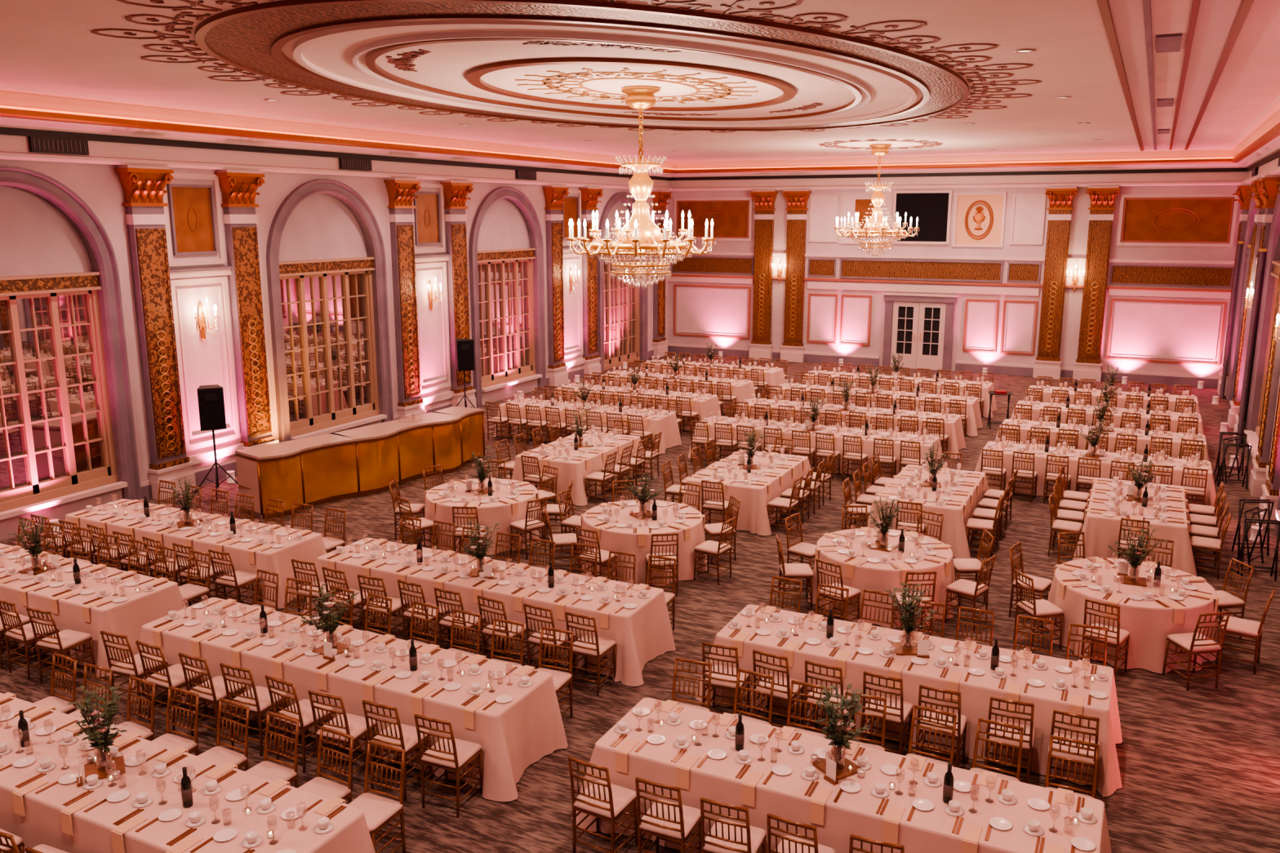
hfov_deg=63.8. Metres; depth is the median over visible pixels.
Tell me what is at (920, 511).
dining chair
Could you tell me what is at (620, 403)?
wine bottle
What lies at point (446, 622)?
dining chair
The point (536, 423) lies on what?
dining chair
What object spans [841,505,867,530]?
dining chair
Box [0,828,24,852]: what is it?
dining chair
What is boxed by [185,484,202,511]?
dining chair
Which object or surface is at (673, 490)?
dining chair
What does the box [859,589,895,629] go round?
dining chair
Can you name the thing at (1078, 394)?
dining chair
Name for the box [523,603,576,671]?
dining chair
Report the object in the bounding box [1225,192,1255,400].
door
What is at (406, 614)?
dining chair
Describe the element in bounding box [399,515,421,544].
dining chair
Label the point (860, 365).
dining chair
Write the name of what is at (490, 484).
wine bottle
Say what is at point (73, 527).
dining chair
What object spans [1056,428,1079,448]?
dining chair
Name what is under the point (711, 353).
flower centerpiece
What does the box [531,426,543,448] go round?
dining chair
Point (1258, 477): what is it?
pilaster
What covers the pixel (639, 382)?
dining chair
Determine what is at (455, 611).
dining chair
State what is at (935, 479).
wine bottle
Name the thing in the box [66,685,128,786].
flower centerpiece
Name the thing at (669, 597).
dining chair
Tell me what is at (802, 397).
wine bottle
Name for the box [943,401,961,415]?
dining chair
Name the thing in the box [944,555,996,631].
dining chair
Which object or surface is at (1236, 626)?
dining chair
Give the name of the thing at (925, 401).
dining chair
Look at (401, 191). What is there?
pilaster
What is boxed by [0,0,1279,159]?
ceiling
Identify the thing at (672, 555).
dining chair
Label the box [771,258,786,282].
candle sconce
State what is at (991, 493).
dining chair
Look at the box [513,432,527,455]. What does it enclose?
dining chair
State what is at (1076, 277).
candle sconce
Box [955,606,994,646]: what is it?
dining chair
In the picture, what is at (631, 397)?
dining chair
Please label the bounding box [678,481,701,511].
dining chair
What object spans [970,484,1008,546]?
dining chair
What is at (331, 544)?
dining chair
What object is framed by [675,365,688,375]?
dining chair
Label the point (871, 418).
dining chair
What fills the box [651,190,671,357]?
pilaster
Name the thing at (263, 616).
wine bottle
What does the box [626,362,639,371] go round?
dining chair
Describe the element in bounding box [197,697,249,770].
dining chair
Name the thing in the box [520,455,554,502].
dining chair
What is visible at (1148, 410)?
wine bottle
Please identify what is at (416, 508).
dining chair
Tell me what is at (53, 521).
uplight
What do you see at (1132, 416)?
dining chair
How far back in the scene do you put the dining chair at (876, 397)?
24.55 m
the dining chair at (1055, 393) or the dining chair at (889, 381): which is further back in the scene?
the dining chair at (889, 381)
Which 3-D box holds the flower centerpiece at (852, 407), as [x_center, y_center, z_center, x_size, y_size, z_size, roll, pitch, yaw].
[4.776,-0.729,23.755,0.511,0.703,0.416,0,12,2]
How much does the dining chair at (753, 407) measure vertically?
0.934 m
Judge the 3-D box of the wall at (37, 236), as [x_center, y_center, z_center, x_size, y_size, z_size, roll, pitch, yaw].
[-7.660,-2.824,21.848,0.400,7.100,38.600,6,13,26]
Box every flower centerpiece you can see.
[6,515,61,575]
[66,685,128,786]
[168,477,203,528]
[300,582,359,660]
[460,518,500,578]
[461,446,497,495]
[570,411,593,448]
[573,378,595,410]
[622,471,662,519]
[626,365,641,392]
[664,353,685,378]
[705,342,718,366]
[736,427,765,470]
[801,396,826,431]
[810,683,869,785]
[836,379,858,411]
[865,364,881,394]
[866,494,901,552]
[884,582,936,657]
[889,352,904,380]
[919,440,948,488]
[1080,418,1114,458]
[1093,395,1116,431]
[1097,377,1119,411]
[1103,364,1124,395]
[1107,525,1168,586]
[1121,457,1155,502]
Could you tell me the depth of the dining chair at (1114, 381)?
26.90 m
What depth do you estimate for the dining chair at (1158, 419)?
21.97 m
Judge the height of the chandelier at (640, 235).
3.059 m
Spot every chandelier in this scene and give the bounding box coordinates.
[565,85,715,288]
[833,143,919,256]
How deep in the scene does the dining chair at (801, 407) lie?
23.24 m
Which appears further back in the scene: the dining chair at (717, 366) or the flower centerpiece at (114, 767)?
the dining chair at (717, 366)
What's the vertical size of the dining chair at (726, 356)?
0.934 m
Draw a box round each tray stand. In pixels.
[1214,431,1247,475]
[1215,436,1242,483]
[1217,443,1252,489]
[1231,498,1274,555]
[1235,506,1267,569]
[1236,518,1279,581]
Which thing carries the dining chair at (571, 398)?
on the floor
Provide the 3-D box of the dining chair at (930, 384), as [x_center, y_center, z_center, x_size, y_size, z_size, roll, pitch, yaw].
[7.290,-0.628,26.464,0.411,0.934,0.487,6,13,25]
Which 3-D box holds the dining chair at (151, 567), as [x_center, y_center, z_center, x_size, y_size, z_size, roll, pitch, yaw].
[-6.448,1.927,14.083,0.411,0.934,0.487,7,13,30]
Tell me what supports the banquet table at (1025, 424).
on the floor
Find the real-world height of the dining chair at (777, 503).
0.934 m
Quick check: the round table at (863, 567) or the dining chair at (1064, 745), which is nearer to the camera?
the dining chair at (1064, 745)
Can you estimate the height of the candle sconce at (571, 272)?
0.980 m
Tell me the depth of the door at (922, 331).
34.99 m
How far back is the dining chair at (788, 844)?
7.49 m
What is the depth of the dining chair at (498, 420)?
23.99 m
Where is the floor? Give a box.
[0,353,1279,852]
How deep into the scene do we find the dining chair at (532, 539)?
13.76 m
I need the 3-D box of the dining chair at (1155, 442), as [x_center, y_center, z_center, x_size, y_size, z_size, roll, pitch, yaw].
[9.890,0.788,19.603,0.411,0.934,0.487,6,13,27]
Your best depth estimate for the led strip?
26.01 m
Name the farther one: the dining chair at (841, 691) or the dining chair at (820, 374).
the dining chair at (820, 374)
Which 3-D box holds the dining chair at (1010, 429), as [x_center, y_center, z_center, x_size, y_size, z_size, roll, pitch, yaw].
[7.397,0.536,20.821,0.411,0.934,0.487,6,13,28]
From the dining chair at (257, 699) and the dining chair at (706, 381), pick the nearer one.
the dining chair at (257, 699)
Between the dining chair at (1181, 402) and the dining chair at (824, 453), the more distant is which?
the dining chair at (1181, 402)
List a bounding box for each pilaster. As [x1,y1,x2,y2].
[114,164,195,500]
[213,169,278,448]
[383,177,426,418]
[440,180,476,408]
[542,185,568,386]
[578,186,603,377]
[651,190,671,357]
[748,190,778,359]
[780,189,811,362]
[1032,186,1078,378]
[1072,186,1120,382]
[1217,183,1252,395]
[1227,177,1265,428]
[1232,174,1279,444]
[1248,180,1279,497]
[1258,382,1279,528]
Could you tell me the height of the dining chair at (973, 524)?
0.934 m
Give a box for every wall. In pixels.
[0,160,668,541]
[667,185,1242,376]
[1248,204,1279,457]
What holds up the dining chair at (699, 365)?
on the floor
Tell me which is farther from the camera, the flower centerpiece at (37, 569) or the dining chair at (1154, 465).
the dining chair at (1154, 465)
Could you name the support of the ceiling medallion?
attached to the ceiling
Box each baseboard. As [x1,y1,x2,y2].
[140,343,668,502]
[668,343,1219,388]
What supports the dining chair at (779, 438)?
on the floor
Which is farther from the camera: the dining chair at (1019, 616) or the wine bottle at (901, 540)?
the wine bottle at (901, 540)
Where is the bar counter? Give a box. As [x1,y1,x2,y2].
[235,406,484,519]
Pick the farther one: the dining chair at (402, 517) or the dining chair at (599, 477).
the dining chair at (599, 477)
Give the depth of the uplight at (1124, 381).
32.15 m
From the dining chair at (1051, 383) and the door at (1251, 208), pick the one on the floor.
the dining chair at (1051, 383)
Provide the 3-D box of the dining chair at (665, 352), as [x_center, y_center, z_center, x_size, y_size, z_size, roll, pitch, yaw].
[0.859,-1.847,32.369,0.411,0.934,0.487,6,13,28]
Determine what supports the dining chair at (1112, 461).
on the floor
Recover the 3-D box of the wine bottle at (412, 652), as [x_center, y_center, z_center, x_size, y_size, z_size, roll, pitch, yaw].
[-2.251,2.265,10.203,0.076,0.318,0.074,-2,12,-8]
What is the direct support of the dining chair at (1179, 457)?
on the floor
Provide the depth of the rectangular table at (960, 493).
16.41 m
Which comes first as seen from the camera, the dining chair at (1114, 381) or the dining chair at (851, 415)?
the dining chair at (851, 415)
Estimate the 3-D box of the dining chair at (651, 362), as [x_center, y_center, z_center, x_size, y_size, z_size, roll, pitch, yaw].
[0.573,-1.487,30.627,0.411,0.934,0.487,6,13,27]
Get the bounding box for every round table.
[422,477,542,555]
[576,498,707,586]
[808,527,957,628]
[1040,556,1218,673]
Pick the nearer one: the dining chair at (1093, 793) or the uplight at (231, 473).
the dining chair at (1093, 793)
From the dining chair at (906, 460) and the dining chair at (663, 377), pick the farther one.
the dining chair at (663, 377)
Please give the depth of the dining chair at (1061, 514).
16.39 m
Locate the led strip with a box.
[0,105,1234,169]
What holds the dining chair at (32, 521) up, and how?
on the floor
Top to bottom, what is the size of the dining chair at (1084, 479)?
0.934 m
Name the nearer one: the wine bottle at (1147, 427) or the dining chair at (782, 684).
the dining chair at (782, 684)
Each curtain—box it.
[1219,240,1243,397]
[1227,244,1251,415]
[1236,248,1266,444]
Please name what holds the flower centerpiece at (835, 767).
on the banquet table at (898, 800)
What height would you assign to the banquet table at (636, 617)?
0.948 m
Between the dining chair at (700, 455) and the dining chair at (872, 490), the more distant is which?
the dining chair at (700, 455)
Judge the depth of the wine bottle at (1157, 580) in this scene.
12.46 m
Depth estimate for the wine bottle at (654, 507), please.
15.20 m
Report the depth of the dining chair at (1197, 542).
14.96 m
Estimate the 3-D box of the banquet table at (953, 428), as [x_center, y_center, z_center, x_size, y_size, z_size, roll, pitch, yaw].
[4.783,-0.120,23.907,5.384,0.948,1.370,6,13,26]
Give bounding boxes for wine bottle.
[17,710,30,747]
[72,558,80,584]
[143,495,150,517]
[180,766,193,808]
[229,511,235,533]
[259,604,267,633]
[408,639,417,671]
[416,537,422,563]
[487,475,492,496]
[547,561,554,587]
[551,391,554,405]
[573,433,577,450]
[618,398,622,412]
[652,498,657,520]
[666,382,668,395]
[705,368,707,380]
[734,713,744,751]
[746,454,751,472]
[764,410,768,426]
[800,392,804,406]
[826,608,834,639]
[831,377,834,390]
[864,419,868,435]
[893,400,896,414]
[898,528,904,552]
[915,383,919,396]
[931,471,937,491]
[935,369,938,382]
[942,762,954,804]
[990,638,999,670]
[1044,435,1049,452]
[1056,413,1060,427]
[1066,394,1070,408]
[1073,378,1077,391]
[1142,444,1148,462]
[1142,486,1148,506]
[1144,419,1149,435]
[1146,383,1151,396]
[1146,400,1150,413]
[1153,561,1161,587]
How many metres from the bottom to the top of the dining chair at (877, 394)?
0.934 m
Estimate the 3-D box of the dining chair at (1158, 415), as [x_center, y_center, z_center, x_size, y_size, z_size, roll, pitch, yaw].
[11.402,0.166,22.614,0.411,0.934,0.487,6,13,28]
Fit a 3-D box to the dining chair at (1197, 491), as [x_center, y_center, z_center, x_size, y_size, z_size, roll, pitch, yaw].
[9.628,1.137,17.912,0.411,0.934,0.487,6,13,28]
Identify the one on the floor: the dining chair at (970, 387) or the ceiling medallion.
the dining chair at (970, 387)
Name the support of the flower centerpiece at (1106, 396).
on the banquet table at (1037, 406)
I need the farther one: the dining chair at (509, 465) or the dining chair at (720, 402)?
the dining chair at (720, 402)
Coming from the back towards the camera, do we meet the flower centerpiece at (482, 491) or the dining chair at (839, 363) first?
the dining chair at (839, 363)
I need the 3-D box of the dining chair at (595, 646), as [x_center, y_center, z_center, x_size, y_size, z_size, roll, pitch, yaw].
[-0.553,2.466,11.473,0.411,0.934,0.487,6,13,26]
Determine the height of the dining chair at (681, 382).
0.934 m
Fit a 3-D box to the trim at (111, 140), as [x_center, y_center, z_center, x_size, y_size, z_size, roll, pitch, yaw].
[0.902,-4.926,17.093,18.700,1.060,38.600,6,13,26]
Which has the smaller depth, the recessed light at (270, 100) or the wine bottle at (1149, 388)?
the recessed light at (270, 100)
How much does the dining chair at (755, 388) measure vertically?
0.934 m
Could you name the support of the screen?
in the wall at (1079, 225)
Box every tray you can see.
[396,417,422,422]
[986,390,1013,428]
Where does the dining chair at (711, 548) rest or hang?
on the floor
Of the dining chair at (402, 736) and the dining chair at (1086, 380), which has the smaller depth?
the dining chair at (402, 736)
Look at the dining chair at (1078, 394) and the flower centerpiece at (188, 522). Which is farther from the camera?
the dining chair at (1078, 394)
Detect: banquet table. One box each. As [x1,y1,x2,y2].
[0,543,186,677]
[0,692,375,852]
[58,498,326,609]
[132,597,568,801]
[303,537,675,686]
[493,393,681,453]
[554,378,721,431]
[571,697,1111,852]
[600,365,755,413]
[640,355,785,399]
[687,410,943,477]
[694,604,1122,797]
[736,393,965,458]
[770,378,982,436]
[802,365,996,417]
[974,435,1217,515]
[995,413,1208,461]
[1010,395,1204,435]
[1023,380,1199,413]
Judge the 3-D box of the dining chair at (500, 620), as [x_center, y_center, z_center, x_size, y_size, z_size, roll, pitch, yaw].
[-1.492,2.581,10.911,0.411,0.934,0.487,5,13,23]
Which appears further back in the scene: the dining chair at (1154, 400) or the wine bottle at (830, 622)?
the dining chair at (1154, 400)
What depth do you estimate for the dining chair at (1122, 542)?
14.77 m
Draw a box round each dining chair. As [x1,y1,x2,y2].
[0,599,61,679]
[0,612,36,669]
[0,633,5,648]
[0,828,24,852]
[0,831,68,852]
[17,516,35,550]
[24,847,42,852]
[26,607,95,688]
[30,514,83,559]
[33,653,77,714]
[43,522,64,557]
[57,520,111,567]
[68,662,112,725]
[71,526,92,564]
[86,524,138,573]
[97,533,119,569]
[100,631,168,717]
[112,531,165,578]
[114,675,155,741]
[128,538,149,576]
[135,640,207,730]
[142,536,195,586]
[151,686,199,755]
[154,545,176,582]
[157,480,175,507]
[172,542,226,601]
[177,652,250,736]
[178,550,210,607]
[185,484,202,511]
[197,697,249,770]
[208,549,262,604]
[210,488,228,516]
[219,662,291,756]
[234,493,254,521]
[245,711,299,788]
[252,568,279,611]
[264,497,284,527]
[264,675,337,773]
[284,577,312,616]
[291,502,313,532]
[291,559,344,621]
[297,725,354,804]
[307,689,379,788]
[321,566,375,631]
[322,507,346,553]
[328,585,354,626]
[347,740,405,852]
[357,574,409,637]
[361,699,432,800]
[364,592,392,635]
[388,478,424,539]
[395,496,437,549]
[397,579,450,646]
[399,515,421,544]
[407,600,438,645]
[413,714,483,817]
[422,464,444,503]
[431,520,455,551]
[434,587,487,654]
[448,608,480,655]
[452,506,486,556]
[460,526,485,554]
[476,595,530,665]
[484,401,511,440]
[484,460,506,479]
[490,617,524,666]
[494,439,515,479]
[494,532,520,564]
[506,403,532,442]
[509,497,546,559]
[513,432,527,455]
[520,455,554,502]
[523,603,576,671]
[524,404,551,444]
[528,537,555,569]
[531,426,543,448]
[533,387,547,399]
[536,626,573,717]
[537,465,558,521]
[541,480,573,539]
[543,506,577,566]
[544,385,565,401]
[544,406,570,444]
[547,421,560,442]
[553,389,567,402]
[556,488,582,549]
[561,386,584,403]
[564,408,590,436]
[564,611,616,696]
[567,756,637,852]
[569,391,583,404]
[569,542,597,577]
[575,527,617,581]
[581,388,602,405]
[583,373,596,385]
[584,451,617,502]
[585,411,610,432]
[590,392,604,405]
[592,372,606,386]
[600,375,614,386]
[600,390,617,407]
[601,444,632,496]
[606,413,631,435]
[606,551,635,584]
[608,373,621,386]
[608,394,623,407]
[612,480,635,502]
[613,419,630,435]
[617,391,637,408]
[617,437,648,486]
[618,377,631,387]
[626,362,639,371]
[626,374,643,389]
[626,414,652,450]
[629,395,644,408]
[632,431,662,480]
[634,360,645,372]
[635,777,701,852]
[637,393,658,410]
[638,377,651,389]
[641,363,654,373]
[644,375,657,390]
[645,533,678,596]
[646,397,662,409]
[646,555,675,630]
[650,361,662,373]
[653,379,666,391]
[654,395,676,416]
[659,364,671,374]
[661,460,685,502]
[662,377,676,391]
[664,351,675,360]
[666,362,679,375]
[666,399,682,439]
[671,657,711,711]
[672,381,686,392]
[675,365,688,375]
[675,395,698,435]
[676,453,690,502]
[678,352,690,362]
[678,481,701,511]
[679,378,695,393]
[684,364,697,376]
[689,382,704,394]
[690,420,714,463]
[690,445,705,474]
[693,367,706,377]
[693,516,736,585]
[694,354,706,363]
[697,380,716,395]
[698,364,711,377]
[700,797,766,852]
[701,480,732,537]
[702,642,750,714]
[703,495,740,564]
[704,439,719,466]
[708,383,723,416]
[710,355,722,364]
[710,368,723,378]
[714,422,737,462]
[716,382,736,416]
[717,365,730,378]
[724,404,742,417]
[725,355,737,364]
[725,369,739,379]
[733,367,746,379]
[733,401,753,419]
[733,668,774,725]
[736,425,761,451]
[742,357,755,366]
[745,370,759,398]
[749,406,765,420]
[751,368,768,399]
[752,649,804,728]
[754,403,776,421]
[758,357,770,367]
[761,387,777,399]
[763,427,787,454]
[766,813,835,852]
[767,385,782,400]
[767,475,803,532]
[768,575,802,613]
[769,408,786,422]
[773,437,793,454]
[774,359,787,379]
[775,533,813,608]
[777,404,799,422]
[779,466,814,524]
[783,389,799,401]
[784,512,816,587]
[786,680,830,737]
[791,386,805,401]
[791,430,814,471]
[791,458,825,514]
[793,373,808,384]
[793,410,810,423]
[800,372,814,384]
[800,407,822,425]
[803,452,835,505]
[803,660,855,735]
[804,391,821,402]
[810,388,828,404]
[813,375,827,386]
[814,432,840,479]
[814,583,848,621]
[815,559,861,623]
[817,373,831,386]
[819,412,837,426]
[821,362,835,371]
[825,409,847,427]
[826,392,842,405]
[832,390,848,405]
[833,376,848,387]
[838,363,852,373]
[840,374,853,388]
[841,435,867,480]
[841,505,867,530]
[841,691,886,751]
[842,477,871,529]
[844,413,862,429]
[848,411,869,430]
[848,834,904,852]
[850,395,866,407]
[852,469,875,527]
[854,377,869,389]
[855,392,871,408]
[858,375,872,389]
[859,364,872,373]
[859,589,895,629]
[861,671,913,755]
[862,461,884,516]
[870,417,888,431]
[871,395,888,408]
[871,438,896,484]
[871,453,893,486]
[875,379,890,391]
[875,413,896,432]
[876,365,890,375]
[876,393,893,408]
[879,377,893,391]
[890,571,937,635]
[895,398,912,411]
[895,500,926,535]
[896,381,911,392]
[897,367,909,377]
[897,418,915,434]
[898,440,924,472]
[899,378,914,392]
[899,395,915,411]
[899,415,918,434]
[906,705,956,766]
[912,600,946,638]
[915,368,930,377]
[915,510,943,541]
[915,684,967,768]
[918,382,933,394]
[918,400,935,413]
[920,421,940,436]
[921,380,936,394]
[924,397,941,413]
[925,417,948,457]
[937,369,951,379]
[939,384,955,395]
[939,451,962,470]
[943,382,959,395]
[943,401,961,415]
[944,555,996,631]
[948,399,967,437]
[953,528,994,602]
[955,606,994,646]
[957,370,972,381]
[963,386,979,399]
[966,383,983,417]
[966,494,1002,556]
[969,717,1023,782]
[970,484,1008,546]
[975,476,1013,536]
[977,372,993,382]
[980,448,1006,490]
[983,467,1018,525]
[983,696,1035,783]
[998,427,1018,443]
[1000,423,1023,444]
[1008,542,1052,623]
[1009,451,1037,502]
[1013,404,1033,421]
[1013,407,1032,421]
[1013,568,1064,651]
[1013,614,1053,657]
[1024,390,1041,402]
[1026,387,1043,402]
[1026,430,1047,445]
[1029,426,1050,446]
[1036,375,1052,386]
[1039,408,1057,422]
[1042,406,1061,422]
[1043,454,1071,503]
[1044,734,1099,799]
[1048,492,1082,556]
[1048,709,1099,796]
[1051,391,1068,403]
[1052,389,1068,404]
[1053,483,1084,544]
[1055,432,1076,448]
[1055,474,1087,532]
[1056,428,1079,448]
[1057,532,1084,564]
[1058,377,1075,387]
[1058,465,1089,522]
[1065,410,1085,425]
[1065,622,1107,666]
[1066,408,1085,425]
[1073,391,1091,405]
[1074,393,1092,405]
[1075,457,1101,493]
[1080,378,1096,388]
[1080,598,1129,679]
[1084,436,1107,452]
[1086,431,1109,452]
[1092,409,1111,426]
[1093,413,1113,426]
[1098,395,1116,407]
[1099,392,1117,407]
[1104,380,1120,391]
[1109,460,1134,480]
[1114,437,1136,453]
[1115,433,1137,454]
[1116,517,1150,561]
[1120,412,1141,429]
[1120,414,1140,429]
[1124,397,1143,408]
[1125,394,1143,408]
[1126,463,1151,482]
[1127,382,1144,391]
[1139,536,1173,567]
[1147,464,1173,484]
[1148,436,1172,457]
[1148,440,1172,457]
[1149,413,1169,431]
[1149,417,1170,431]
[1150,383,1166,394]
[1150,395,1168,410]
[1150,399,1168,411]
[1162,611,1231,691]
[1173,384,1191,395]
[1174,398,1194,412]
[1176,400,1195,412]
[1176,416,1198,434]
[1177,420,1198,434]
[1177,439,1203,460]
[1180,443,1204,460]
[1181,466,1208,505]
[1186,481,1224,516]
[1187,491,1226,554]
[1188,501,1228,566]
[1190,512,1231,580]
[1215,558,1254,638]
[1215,589,1275,674]
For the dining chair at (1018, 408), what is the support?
on the floor
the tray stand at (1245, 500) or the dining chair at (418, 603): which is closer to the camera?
the dining chair at (418, 603)
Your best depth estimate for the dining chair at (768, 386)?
26.12 m
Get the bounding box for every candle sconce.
[193,297,218,347]
[427,276,442,315]
[569,265,580,296]
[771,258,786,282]
[1066,265,1084,293]
[1244,281,1253,309]
[1274,313,1279,342]
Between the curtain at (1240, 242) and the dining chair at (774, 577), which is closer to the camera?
the dining chair at (774, 577)
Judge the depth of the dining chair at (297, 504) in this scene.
15.46 m
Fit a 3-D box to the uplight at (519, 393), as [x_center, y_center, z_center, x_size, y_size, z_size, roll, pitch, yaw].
[-3.444,-0.905,29.570,0.180,0.220,0.180,6,13,26]
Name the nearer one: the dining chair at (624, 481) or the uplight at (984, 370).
the dining chair at (624, 481)
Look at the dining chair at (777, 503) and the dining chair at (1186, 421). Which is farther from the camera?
the dining chair at (1186, 421)
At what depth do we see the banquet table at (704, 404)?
25.71 m
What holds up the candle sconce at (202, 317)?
attached to the wall at (37, 236)
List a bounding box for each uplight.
[48,519,61,534]
[226,470,235,483]
[517,391,523,398]
[574,374,579,382]
[622,361,626,368]
[718,351,723,357]
[838,359,843,365]
[982,367,987,374]
[1121,376,1127,384]
[1196,381,1204,389]
[1211,395,1218,404]
[1218,422,1227,431]
[1228,455,1239,466]
[1248,525,1262,542]
[1256,511,1263,526]
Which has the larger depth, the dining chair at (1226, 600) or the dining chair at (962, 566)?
the dining chair at (962, 566)
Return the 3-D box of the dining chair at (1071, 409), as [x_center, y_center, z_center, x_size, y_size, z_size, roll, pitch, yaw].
[9.881,0.028,23.284,0.411,0.934,0.487,7,13,30]
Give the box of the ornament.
[90,0,1041,149]
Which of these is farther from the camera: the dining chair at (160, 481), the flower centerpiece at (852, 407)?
the flower centerpiece at (852, 407)
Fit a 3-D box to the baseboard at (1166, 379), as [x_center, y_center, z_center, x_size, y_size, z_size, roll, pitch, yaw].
[9.440,-2.160,35.304,18.700,0.360,0.060,6,13,26]
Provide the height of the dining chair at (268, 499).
0.934 m
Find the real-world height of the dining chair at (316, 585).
0.934 m
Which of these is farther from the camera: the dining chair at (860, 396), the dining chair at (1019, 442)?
the dining chair at (860, 396)
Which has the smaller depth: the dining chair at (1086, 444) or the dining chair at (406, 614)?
the dining chair at (406, 614)
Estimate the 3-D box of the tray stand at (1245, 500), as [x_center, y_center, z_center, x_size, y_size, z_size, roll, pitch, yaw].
[9.544,1.567,16.009,0.476,0.865,0.228,1,12,3]
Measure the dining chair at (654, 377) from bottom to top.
0.934 m
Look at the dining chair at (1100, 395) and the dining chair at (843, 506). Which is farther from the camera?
the dining chair at (1100, 395)
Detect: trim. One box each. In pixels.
[0,84,1279,191]
[27,136,631,465]
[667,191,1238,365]
[1096,0,1253,151]
[1239,155,1279,479]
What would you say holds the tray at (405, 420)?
on the bar counter
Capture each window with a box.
[0,165,142,519]
[266,178,393,442]
[469,186,546,407]
[596,191,648,372]
[1244,186,1279,458]
[1274,488,1279,535]
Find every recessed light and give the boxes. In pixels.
[264,98,279,101]
[1013,48,1035,53]
[1054,96,1071,98]
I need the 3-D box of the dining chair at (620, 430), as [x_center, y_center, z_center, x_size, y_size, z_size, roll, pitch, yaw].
[-0.480,0.131,22.788,0.411,0.934,0.487,5,13,23]
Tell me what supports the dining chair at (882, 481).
on the floor
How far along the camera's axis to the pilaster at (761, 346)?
36.97 m
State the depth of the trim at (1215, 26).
12.27 m
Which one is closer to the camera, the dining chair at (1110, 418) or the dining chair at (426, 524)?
the dining chair at (426, 524)
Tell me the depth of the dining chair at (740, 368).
29.23 m
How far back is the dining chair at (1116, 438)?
19.98 m
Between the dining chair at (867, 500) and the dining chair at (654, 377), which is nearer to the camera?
the dining chair at (867, 500)
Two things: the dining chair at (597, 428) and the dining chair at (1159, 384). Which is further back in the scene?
the dining chair at (1159, 384)
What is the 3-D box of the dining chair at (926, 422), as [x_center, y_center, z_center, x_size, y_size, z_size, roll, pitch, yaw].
[6.041,0.396,21.503,0.411,0.934,0.487,5,13,22]
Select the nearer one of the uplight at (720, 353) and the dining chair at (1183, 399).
the dining chair at (1183, 399)
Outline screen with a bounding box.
[891,190,952,244]
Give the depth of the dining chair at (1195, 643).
11.44 m
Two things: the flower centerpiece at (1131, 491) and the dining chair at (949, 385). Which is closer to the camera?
the flower centerpiece at (1131, 491)
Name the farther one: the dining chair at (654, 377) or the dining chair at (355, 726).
the dining chair at (654, 377)
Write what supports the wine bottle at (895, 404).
on the banquet table at (953, 428)
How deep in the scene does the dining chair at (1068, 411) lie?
22.67 m
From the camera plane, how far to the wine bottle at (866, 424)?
21.04 m
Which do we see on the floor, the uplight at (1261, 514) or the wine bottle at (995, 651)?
the uplight at (1261, 514)
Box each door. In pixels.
[882,293,958,371]
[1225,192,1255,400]
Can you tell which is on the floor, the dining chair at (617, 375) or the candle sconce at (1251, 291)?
the dining chair at (617, 375)
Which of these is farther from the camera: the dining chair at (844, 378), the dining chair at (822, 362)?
the dining chair at (822, 362)
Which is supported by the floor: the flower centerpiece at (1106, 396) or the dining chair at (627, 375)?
the dining chair at (627, 375)
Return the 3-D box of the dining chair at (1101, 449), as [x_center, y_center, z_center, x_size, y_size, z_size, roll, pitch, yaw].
[9.266,0.531,20.846,0.411,0.934,0.487,6,13,27]
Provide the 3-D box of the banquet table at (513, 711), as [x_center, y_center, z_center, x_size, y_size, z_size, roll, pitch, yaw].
[-3.170,2.587,10.788,5.127,0.948,1.310,6,13,26]
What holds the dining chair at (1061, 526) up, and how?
on the floor
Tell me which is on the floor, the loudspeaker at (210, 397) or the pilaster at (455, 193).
the loudspeaker at (210, 397)
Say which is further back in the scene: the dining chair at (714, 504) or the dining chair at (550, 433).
the dining chair at (550, 433)
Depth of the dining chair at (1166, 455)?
20.13 m
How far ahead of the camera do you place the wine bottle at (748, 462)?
18.00 m
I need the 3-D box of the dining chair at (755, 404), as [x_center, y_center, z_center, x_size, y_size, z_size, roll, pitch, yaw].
[2.901,-0.094,23.876,0.411,0.934,0.487,5,13,24]
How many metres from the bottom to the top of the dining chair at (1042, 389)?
0.934 m
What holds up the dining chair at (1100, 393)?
on the floor
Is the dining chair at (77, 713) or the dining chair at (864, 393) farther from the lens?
the dining chair at (864, 393)
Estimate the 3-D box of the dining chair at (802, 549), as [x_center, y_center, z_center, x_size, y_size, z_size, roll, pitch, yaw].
[2.368,1.773,14.828,0.487,0.934,0.411,10,15,40]
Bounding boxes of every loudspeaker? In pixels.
[195,384,238,502]
[455,337,475,408]
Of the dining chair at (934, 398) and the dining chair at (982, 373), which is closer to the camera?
the dining chair at (934, 398)
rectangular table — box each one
[511,425,650,506]
[682,444,817,535]
[867,458,989,558]
[1072,471,1197,577]
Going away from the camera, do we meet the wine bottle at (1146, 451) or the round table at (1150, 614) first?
the round table at (1150, 614)
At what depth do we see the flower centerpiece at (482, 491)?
16.70 m
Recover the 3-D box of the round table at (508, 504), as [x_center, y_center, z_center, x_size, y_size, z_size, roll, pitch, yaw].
[-2.577,1.340,16.830,2.003,0.948,2.004,-3,12,-16]
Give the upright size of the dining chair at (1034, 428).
0.934 m
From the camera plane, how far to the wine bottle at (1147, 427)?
21.05 m
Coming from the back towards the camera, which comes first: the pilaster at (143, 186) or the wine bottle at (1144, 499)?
the pilaster at (143, 186)

